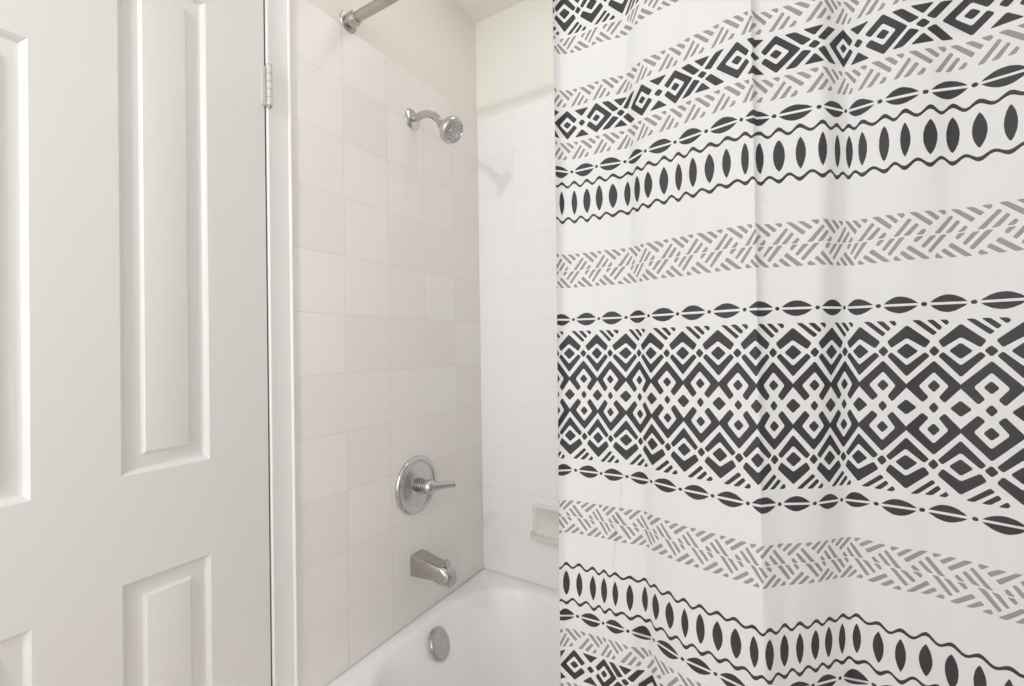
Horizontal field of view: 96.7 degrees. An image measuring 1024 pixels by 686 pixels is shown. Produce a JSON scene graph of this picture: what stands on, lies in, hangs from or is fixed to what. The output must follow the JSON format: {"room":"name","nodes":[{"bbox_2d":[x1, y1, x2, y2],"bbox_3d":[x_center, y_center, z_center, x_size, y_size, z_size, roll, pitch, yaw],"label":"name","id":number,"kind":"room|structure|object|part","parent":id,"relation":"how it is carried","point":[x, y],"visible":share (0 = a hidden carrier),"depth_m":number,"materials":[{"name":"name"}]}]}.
{"room":"bathroom","nodes":[
{"label":"bathroom","id":0,"kind":"room"},
{"bbox_2d":[264,0,483,685],"bbox_3d":[-0.811,0.007,0.706,0.120,2.451,2.665,-1,-1,31],"label":"wall","id":1,"kind":"structure","parent":0,"point":[434,41],"depth_m":1.50,"materials":[{"name":"beige"}]},
{"bbox_2d":[0,0,272,685],"bbox_3d":[-0.723,0.209,0.748,0.051,2.029,0.672,-1,-1,31],"label":"door","id":2,"kind":"structure","parent":1,"relation":"in","point":[134,468],"depth_m":0.82,"materials":[{"name":"white paint"}]},
{"bbox_2d":[263,0,297,685],"bbox_3d":[-0.549,0.174,1.059,0.056,2.115,0.063,-1,-1,31],"label":"door frame","id":3,"kind":"structure","parent":1,"relation":"attached to","point":[277,12],"depth_m":1.05,"materials":[{"name":"white paint"}]},
{"bbox_2d":[290,0,482,685],"bbox_3d":[-0.320,0.021,1.403,0.004,1.738,0.764,-1,-1,31],"label":"wall tile","id":4,"kind":"structure","parent":1,"relation":"attached to","point":[386,238],"depth_m":1.28,"materials":[{"name":"white tile"}]},
{"bbox_2d":[340,0,398,32],"bbox_3d":[0.209,-0.878,0.831,1.525,0.054,0.054,-1,-1,31],"label":"shower curtain rod","id":5,"kind":"object","parent":4,"relation":"attached to","point":[350,20],"visible":1,"depth_m":1.19,"materials":[{"name":"silver metal"}]},
{"bbox_2d":[553,0,1023,685],"bbox_3d":[0.464,-0.032,0.638,0.877,1.736,0.125,-1,-1,31],"label":"shower curtain","id":6,"kind":"object","parent":5,"relation":"hanging from","point":[790,233],"visible":1,"depth_m":0.66,"materials":[{"name":"white fabric"}]},
{"bbox_2d":[395,455,455,514],"bbox_3d":[-0.253,0.440,1.390,0.109,0.178,0.178,-1,-1,31],"label":"shower valve","id":7,"kind":"object","parent":4,"relation":"attached to","point":[416,484],"visible":1,"depth_m":1.39,"materials":[{"name":"silver metal"}]},
{"bbox_3d":[-0.211,0.439,1.407,0.077,0.030,0.030,-1,0,-28],"label":"lever","id":8,"kind":"part","parent":7,"relation":"part of","materials":[{"name":"silver metal"}]},
{"bbox_2d":[410,549,456,587],"bbox_3d":[-0.235,0.683,1.379,0.142,0.075,0.060,-1,-1,31],"label":"tub spout","id":9,"kind":"object","parent":4,"relation":"attached to","point":[424,564],"visible":1,"depth_m":1.36,"materials":[{"name":"silver metal"}]},
{"bbox_2d":[405,108,463,144],"bbox_3d":[-0.235,-0.663,1.375,0.194,0.146,0.078,-1,-1,31],"label":"showerhead","id":10,"kind":"object","parent":4,"relation":"attached to","point":[451,128],"visible":1,"depth_m":1.35,"materials":[{"name":"silver metal"}]},
{"bbox_3d":[-0.258,-0.683,1.394,0.128,0.067,0.023,-1,-1,33],"label":"shower arm","id":11,"kind":"part","parent":10,"relation":"part of","materials":[{"name":"silver metal"}]},
{"bbox_2d":[453,0,524,22],"bbox_3d":[-0.136,-1.282,0.294,1.745,0.100,2.665,-1,-1,31],"label":"ceiling","id":12,"kind":"structure","parent":0,"point":[477,10],"depth_m":1.65,"materials":[{"name":"white paint"}]},
{"bbox_2d":[476,0,553,551],"bbox_3d":[0.558,-0.008,1.375,1.525,2.451,0.100,-1,-1,31],"label":"wall","id":13,"kind":"structure","parent":0,"point":[515,57],"depth_m":1.65,"materials":[{"name":"white paint"}]},
{"bbox_2d":[478,96,558,590],"bbox_3d":[0.533,0.008,1.334,1.525,1.738,0.004,-1,-1,31],"label":"wall tile","id":14,"kind":"structure","parent":13,"relation":"attached to","point":[517,182],"depth_m":1.64,"materials":[{"name":"white tile"}]},
{"bbox_2d":[529,503,558,545],"bbox_3d":[0.129,0.623,1.543,0.160,0.119,0.060,-1,-1,31],"label":"soap dish","id":15,"kind":"object","parent":14,"relation":"attached to","point":[545,517],"visible":0.56,"depth_m":1.57,"materials":[{"name":"white ceramic"}]},
{"bbox_3d":[-0.097,1.269,0.275,1.745,0.100,2.665,-1,-1,31],"label":"floor","id":16,"kind":"structure","parent":0,"visible":0},
{"bbox_2d":[327,569,560,685],"bbox_3d":[0.350,1.028,0.999,1.521,0.376,0.758,-1,-1,31],"label":"bathtub","id":17,"kind":"object","parent":16,"relation":"on","point":[495,629],"visible":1,"depth_m":1.48,"materials":[{"name":"white ceramic"}]},
{"bbox_3d":[-0.219,0.908,1.374,0.052,0.084,0.090,-1,-1,31],"label":"overflow plate","id":18,"kind":"part","parent":17,"relation":"part of","materials":[{"name":"silver metal"}]}
]}

